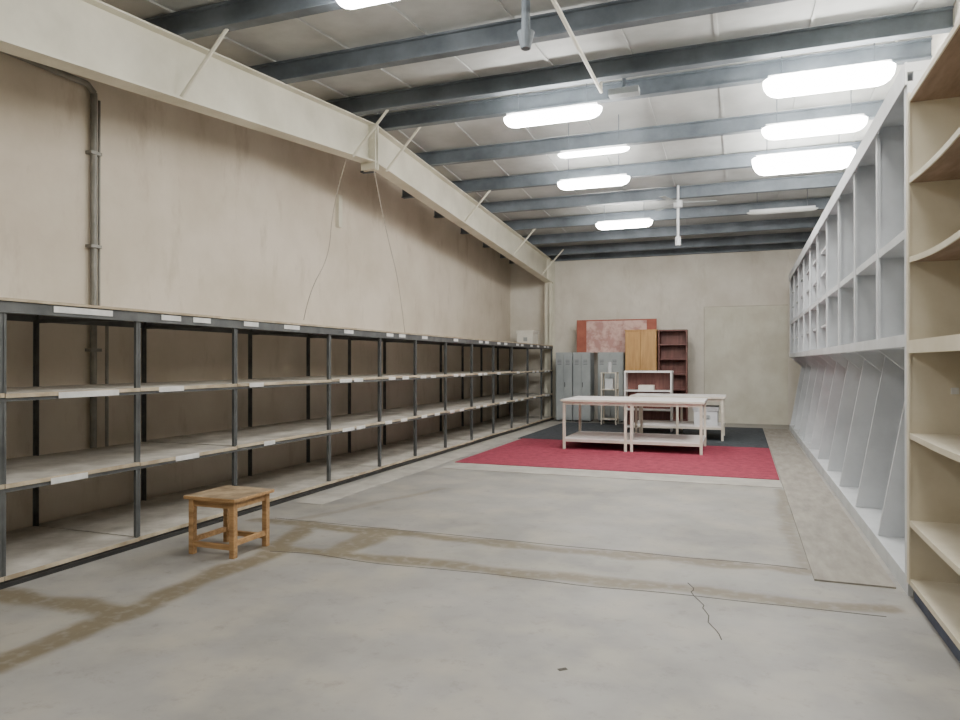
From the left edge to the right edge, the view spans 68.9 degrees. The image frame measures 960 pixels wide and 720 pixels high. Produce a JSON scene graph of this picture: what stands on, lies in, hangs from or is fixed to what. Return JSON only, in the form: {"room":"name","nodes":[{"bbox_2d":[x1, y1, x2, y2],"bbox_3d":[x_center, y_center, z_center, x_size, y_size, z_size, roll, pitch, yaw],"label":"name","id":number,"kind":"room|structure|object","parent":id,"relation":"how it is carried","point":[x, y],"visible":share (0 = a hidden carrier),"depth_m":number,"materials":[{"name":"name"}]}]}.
{"room":"warehouse storage room","nodes":[
{"label":"warehouse storage room","id":0,"kind":"room"},
{"bbox_2d":[0,52,509,531],"bbox_3d":[-2.943,-0.959,9.211,0.150,4.970,21.200,0,0,20],"label":"wall","id":1,"kind":"structure","parent":0,"point":[202,214],"depth_m":8.22,"materials":[{"name":"beige paint"}]},
{"bbox_2d":[0,51,341,447],"bbox_3d":[-3.640,-0.850,6.963,0.115,3.640,8.500,0,0,20],"label":"conduit","id":2,"kind":"object","parent":1,"relation":"attached to","point":[92,152],"visible":0.71,"depth_m":6.74,"materials":[{"name":"beige metal"}]},
{"bbox_2d":[360,99,884,173],"bbox_3d":[1.692,-3.213,10.270,7.800,0.211,0.111,0,0,20],"label":"beam","id":3,"kind":"structure","parent":1,"relation":"attached to","point":[755,122],"depth_m":9.99,"materials":[{"name":"metal"}]},
{"bbox_2d":[401,141,861,198],"bbox_3d":[2.216,-3.122,11.675,7.800,0.211,0.111,0,0,20],"label":"beam","id":4,"kind":"structure","parent":1,"relation":"attached to","point":[740,160],"depth_m":11.53,"materials":[{"name":"metal"}]},
{"bbox_2d":[434,172,844,217],"bbox_3d":[2.722,-3.034,13.034,7.800,0.211,0.111,0,0,20],"label":"beam","id":5,"kind":"structure","parent":1,"relation":"attached to","point":[832,179],"depth_m":12.74,"materials":[{"name":"metal"}]},
{"bbox_2d":[326,5,953,115],"bbox_3d":[0.871,-3.264,8.068,7.800,0.211,0.111,0,0,20],"label":"beam","id":6,"kind":"structure","parent":1,"relation":"attached to","point":[934,21],"depth_m":7.59,"materials":[{"name":"metal"}]},
{"bbox_2d":[460,197,830,233],"bbox_3d":[3.229,-2.946,14.392,7.800,0.211,0.111,0,0,20],"label":"beam","id":7,"kind":"structure","parent":1,"relation":"attached to","point":[821,203],"depth_m":14.16,"materials":[{"name":"metal"}]},
{"bbox_2d":[362,37,931,130],"bbox_3d":[1.150,-3.307,8.818,7.800,0.211,0.111,0,0,20],"label":"beam","id":8,"kind":"structure","parent":1,"relation":"attached to","point":[901,52],"depth_m":8.39,"materials":[{"name":"metal"}]},
{"bbox_2d":[483,216,820,247],"bbox_3d":[3.736,-2.859,15.751,7.800,0.211,0.111,0,0,20],"label":"beam","id":9,"kind":"structure","parent":1,"relation":"attached to","point":[806,222],"depth_m":15.50,"materials":[{"name":"metal"}]},
{"bbox_2d":[500,231,811,257],"bbox_3d":[4.190,-2.780,16.968,7.800,0.211,0.111,0,0,20],"label":"beam","id":10,"kind":"structure","parent":1,"relation":"attached to","point":[793,236],"depth_m":16.71,"materials":[{"name":"metal"}]},
{"bbox_2d":[0,419,959,719],"bbox_3d":[0.781,1.522,7.816,7.800,0.001,21.200,0,0,20],"label":"floor","id":11,"kind":"structure","parent":0,"point":[159,630],"depth_m":4.14,"materials":[{"name":"concrete"}]},
{"bbox_2d":[183,485,273,558],"bbox_3d":[-1.998,1.286,5.597,0.488,0.460,0.488,0,0,20],"label":"wooden stool","id":12,"kind":"object","parent":11,"relation":"on","point":[228,498],"visible":1,"depth_m":5.47,"materials":[{"name":"brown wood"}]},
{"bbox_2d":[0,297,553,589],"bbox_3d":[-1.605,0.565,10.576,1.260,1.930,16.970,0,0,20],"label":"shelving","id":13,"kind":"object","parent":11,"relation":"on","point":[38,550],"visible":0.99,"depth_m":6.91,"materials":[{"name":"metal"}]},
{"bbox_2d":[516,330,538,343],"bbox_3d":[1.233,-0.570,18.163,0.460,0.378,0.545,0,0,20],"label":"cardboard box","id":14,"kind":"object","parent":13,"relation":"on","point":[523,336],"visible":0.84,"depth_m":17.93,"materials":[{"name":"white cardboard"}]},
{"bbox_2d":[0,0,563,418],"bbox_3d":[-1.568,-0.872,8.688,0.772,4.792,21.200,0,0,20],"label":"steel beam","id":15,"kind":"structure","parent":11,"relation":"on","point":[96,40],"depth_m":6.88,"materials":[{"name":"beige metal"}]},
{"bbox_2d":[303,158,346,319],"bbox_3d":[-2.067,-1.623,9.670,0.202,2.106,1.137,0,0,-43],"label":"hanging wire","id":16,"kind":"object","parent":15,"relation":"hanging from","point":[346,158],"visible":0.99,"depth_m":9.79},
{"bbox_2d":[374,171,404,331],"bbox_3d":[-1.305,-1.517,10.230,0.036,2.213,1.165,0,0,15],"label":"hanging wire","id":17,"kind":"object","parent":15,"relation":"hanging from","point":[374,171],"visible":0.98,"depth_m":10.23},
{"bbox_2d":[295,421,781,504],"bbox_3d":[2.234,1.530,11.703,4.905,0.006,10.900,0,0,20],"label":"floor marking","id":18,"kind":"structure","parent":11,"relation":"on","point":[330,496],"depth_m":9.38,"materials":[{"name":"grey paint"}]},
{"bbox_2d":[556,352,572,420],"bbox_3d":[2.199,0.680,17.887,0.420,1.740,0.540,0,0,20],"label":"locker","id":19,"kind":"object","parent":11,"relation":"on","point":[564,360],"visible":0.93,"depth_m":17.66,"materials":[{"name":"metal"}]},
{"bbox_2d":[272,518,885,670],"bbox_3d":[-0.030,1.513,4.780,5.000,0.002,2.303,0,0,20],"label":"crack","id":20,"kind":"object","parent":11,"relation":"on","point":[565,668],"depth_m":4.96,"materials":[{"name":"grey concrete"}]},
{"bbox_2d":[573,352,593,421],"bbox_3d":[2.620,0.679,17.730,0.440,1.740,0.540,0,0,20],"label":"locker","id":21,"kind":"object","parent":11,"relation":"on","point":[583,362],"visible":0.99,"depth_m":17.51,"materials":[{"name":"metal"}]},
{"bbox_2d":[577,319,656,352],"bbox_3d":[3.427,-0.606,17.636,2.000,0.829,0.040,0,0,20],"label":"notice board","id":22,"kind":"object","parent":21,"relation":"on","point":[593,336],"visible":0.64,"depth_m":17.71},
{"bbox_2d":[598,352,624,422],"bbox_3d":[3.329,0.679,17.626,0.640,1.740,0.540,0,0,20],"label":"locker","id":23,"kind":"object","parent":11,"relation":"on","point":[617,359],"visible":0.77,"depth_m":17.39,"materials":[{"name":"metal"}]},
{"bbox_2d":[455,438,778,479],"bbox_3d":[2.313,1.526,11.273,4.455,0.010,3.450,0,0,20],"label":"carpet","id":24,"kind":"object","parent":11,"relation":"on","point":[715,461],"visible":0.93,"depth_m":10.80,"materials":[{"name":"red carpet"}]},
{"bbox_2d":[561,396,707,454],"bbox_3d":[2.711,1.099,12.189,2.344,0.851,1.358,0,0,20],"label":"work table","id":25,"kind":"object","parent":24,"relation":"on","point":[625,438],"visible":1,"depth_m":11.84,"materials":[{"name":"white wood"}]},
{"bbox_2d":[625,329,657,370],"bbox_3d":[3.956,0.408,17.104,0.760,2.280,0.502,0,0,20],"label":"wardrobe","id":26,"kind":"object","parent":11,"relation":"on","point":[641,346],"visible":0.34,"depth_m":16.89,"materials":[{"name":"wood"}]},
{"bbox_2d":[518,422,768,447],"bbox_3d":[3.552,1.536,14.739,4.555,0.010,3.890,0,0,20],"label":"carpet","id":27,"kind":"object","parent":11,"relation":"on","point":[734,436],"visible":0.64,"depth_m":14.78,"materials":[{"name":"grey carpet"}]},
{"bbox_2d":[600,362,618,424],"bbox_3d":[3.106,0.792,16.770,0.380,1.490,0.340,0,0,20],"label":"metal stand","id":28,"kind":"object","parent":27,"relation":"on","point":[609,383],"visible":0.82,"depth_m":16.71,"materials":[{"name":"grey metal"}]},
{"bbox_2d":[624,371,672,431],"bbox_3d":[3.662,0.882,15.199,1.010,1.300,0.355,0,0,20],"label":"bookcase","id":29,"kind":"object","parent":27,"relation":"on","point":[635,382],"visible":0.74,"depth_m":15.27,"materials":[{"name":"white wood"}]},
{"bbox_2d":[629,393,725,440],"bbox_3d":[3.964,1.113,13.963,1.774,0.831,1.158,0,0,20],"label":"work table","id":30,"kind":"object","parent":27,"relation":"on","point":[677,424],"visible":0.69,"depth_m":13.64,"materials":[{"name":"white wood"}]},
{"bbox_2d":[693,405,719,425],"bbox_3d":[4.434,1.077,13.707,0.470,0.358,0.650,0,0,20],"label":"storage box","id":31,"kind":"object","parent":30,"relation":"on","point":[712,411],"visible":0.7,"depth_m":13.41,"materials":[{"name":"white plastic"}]},
{"bbox_2d":[658,329,687,420],"bbox_3d":[4.669,0.410,16.913,0.670,2.275,0.362,0,0,20],"label":"bookcase","id":32,"kind":"object","parent":11,"relation":"on","point":[672,344],"visible":0.63,"depth_m":17.02,"materials":[{"name":"brown wood"}]},
{"bbox_2d":[764,428,895,588],"bbox_3d":[4.548,1.522,10.146,0.490,0.012,11.600,0,0,20],"label":"strip","id":33,"kind":"object","parent":11,"relation":"on","point":[835,551],"visible":1,"depth_m":6.33,"materials":[{"name":"beige concrete"}]},
{"bbox_2d":[789,59,932,596],"bbox_3d":[5.196,-0.185,9.872,0.862,3.425,11.810,0,0,20],"label":"shelving unit","id":34,"kind":"object","parent":11,"relation":"on","point":[848,280],"visible":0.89,"depth_m":6.64,"materials":[{"name":"white wood"}]},
{"bbox_2d":[906,17,959,662],"bbox_3d":[2.580,-0.092,2.872,0.852,3.200,3.075,0,0,20],"label":"shelf rack","id":35,"kind":"object","parent":11,"relation":"on","point":[933,106],"visible":1,"depth_m":4.36,"materials":[{"name":"wood"}]},
{"bbox_2d":[100,0,955,247],"bbox_3d":[0.781,-2.898,7.828,8.100,1.220,21.500,0,0,20],"label":"ceiling","id":36,"kind":"structure","parent":0,"point":[341,29],"depth_m":8.43,"materials":[{"name":"grey metal"}]},
{"bbox_2d":[142,0,343,39],"bbox_3d":[-0.160,-2.977,5.303,7.800,0.211,0.111,0,0,20],"label":"beam","id":37,"kind":"structure","parent":36,"relation":"attached to","point":[233,15],"depth_m":6.01,"materials":[{"name":"metal"}]},
{"bbox_2d":[336,0,395,8],"bbox_3d":[-0.683,-2.914,5.332,0.950,0.337,0.220,0,0,20],"label":"fluorescent light","id":38,"kind":"object","parent":36,"relation":"hanging from","point":[347,4],"visible":1,"depth_m":5.40,"materials":[{"name":"white plastic"}]},
{"bbox_2d":[249,0,792,83],"bbox_3d":[0.347,-3.118,6.662,7.800,0.211,0.111,0,0,20],"label":"beam","id":39,"kind":"structure","parent":36,"relation":"attached to","point":[619,14],"depth_m":6.73,"materials":[{"name":"metal"}]},
{"bbox_2d":[517,0,534,50],"bbox_3d":[0.369,-2.819,5.634,0.139,0.630,0.139,0,0,20],"label":"pipe","id":40,"kind":"object","parent":36,"relation":"hanging from","point":[525,35],"visible":1,"depth_m":5.60,"materials":[{"name":"grey metal"}]},
{"bbox_2d":[504,84,601,127],"bbox_3d":[0.861,-3.125,8.386,1.200,0.577,0.220,0,0,20],"label":"fluorescent light","id":41,"kind":"object","parent":36,"relation":"hanging from","point":[585,111],"visible":0.95,"depth_m":8.30,"materials":[{"name":"white plastic"}]},
{"bbox_2d":[551,0,602,92],"bbox_3d":[0.785,-3.018,6.120,0.040,0.750,4.035,0,0,18],"label":"rod","id":42,"kind":"object","parent":36,"relation":"attached to","point":[554,2],"visible":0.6,"depth_m":6.38,"materials":[{"name":"white metal"}]},
{"bbox_2d":[558,153,629,189],"bbox_3d":[1.799,-3.010,11.131,1.150,0.543,0.220,0,0,20],"label":"fluorescent light","id":43,"kind":"object","parent":36,"relation":"hanging from","point":[618,179],"visible":0.96,"depth_m":11.05,"materials":[{"name":"white plastic"}]},
{"bbox_2d":[558,114,629,157],"bbox_3d":[1.573,-3.105,9.721,1.000,0.524,0.100,0,0,20],"label":"fluorescent light","id":44,"kind":"object","parent":36,"relation":"hanging from","point":[618,148],"visible":0.99,"depth_m":9.68,"materials":[{"name":"white plastic"}]},
{"bbox_2d":[608,78,639,98],"bbox_3d":[1.648,-3.213,8.007,0.340,0.370,0.140,0,0,20],"label":"junction box","id":45,"kind":"object","parent":36,"relation":"attached to","point":[624,91],"visible":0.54,"depth_m":7.97,"materials":[{"name":"metal"}]},
{"bbox_2d":[596,205,652,229],"bbox_3d":[2.825,-2.847,13.736,1.100,0.531,0.220,0,0,20],"label":"fluorescent light","id":46,"kind":"object","parent":36,"relation":"hanging from","point":[642,222],"visible":0.94,"depth_m":13.66,"materials":[{"name":"white plastic"}]},
{"bbox_2d":[656,185,715,245],"bbox_3d":[3.637,-2.605,12.528,1.114,1.080,1.168,0,0,20],"label":"ceiling fan","id":47,"kind":"object","parent":36,"relation":"hanging from","point":[677,204],"depth_m":12.57,"materials":[{"name":"white metal"}]},
{"bbox_2d":[747,189,817,214],"bbox_3d":[5.495,-2.895,12.741,1.200,0.441,0.100,0,0,20],"label":"fluorescent light","id":48,"kind":"object","parent":36,"relation":"hanging from","point":[801,208],"visible":0.95,"depth_m":12.70,"materials":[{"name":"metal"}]},
{"bbox_2d":[752,139,854,175],"bbox_3d":[4.638,-2.993,10.072,1.350,0.583,0.360,0,0,20],"label":"fluorescent light","id":49,"kind":"object","parent":36,"relation":"hanging from","point":[766,164],"visible":0.84,"depth_m":9.95,"materials":[{"name":"white plastic"}]},
{"bbox_2d":[762,89,867,139],"bbox_3d":[4.168,-3.088,8.754,1.200,0.564,0.300,0,0,20],"label":"fluorescent light","id":50,"kind":"object","parent":36,"relation":"hanging from","point":[856,122],"visible":0.94,"depth_m":8.65,"materials":[{"name":"white plastic"}]},
{"bbox_2d":[763,43,895,97],"bbox_3d":[3.644,-3.118,7.348,1.250,0.597,0.340,0,0,20],"label":"fluorescent light","id":51,"kind":"object","parent":36,"relation":"hanging from","point":[876,73],"visible":0.97,"depth_m":7.24,"materials":[{"name":"white plastic"}]},
{"bbox_2d":[510,249,802,424],"bbox_3d":[4.511,-0.652,17.824,8.100,4.403,0.150,0,0,20],"label":"wall","id":52,"kind":"structure","parent":0,"point":[675,290],"depth_m":17.86,"materials":[{"name":"paint"}]},
{"bbox_2d":[509,242,805,263],"bbox_3d":[4.459,-2.733,17.690,7.800,0.211,0.111,0,0,20],"label":"beam","id":53,"kind":"structure","parent":52,"relation":"attached to","point":[793,245],"depth_m":17.45,"materials":[{"name":"metal"}]},
{"bbox_2d":[704,304,787,424],"bbox_3d":[6.443,0.113,17.013,1.915,2.870,0.014,0,0,20],"label":"wall panel","id":54,"kind":"object","parent":52,"relation":"attached to","point":[746,347],"depth_m":16.98,"materials":[{"name":"paint"}]},
{"bbox_2d":[931,0,959,59],"bbox_3d":[4.506,-0.967,6.434,0.150,4.970,21.200,0,0,20],"label":"wall","id":55,"kind":"structure","parent":0,"point":[937,40],"depth_m":7.07,"materials":[{"name":"paint"}]}
]}

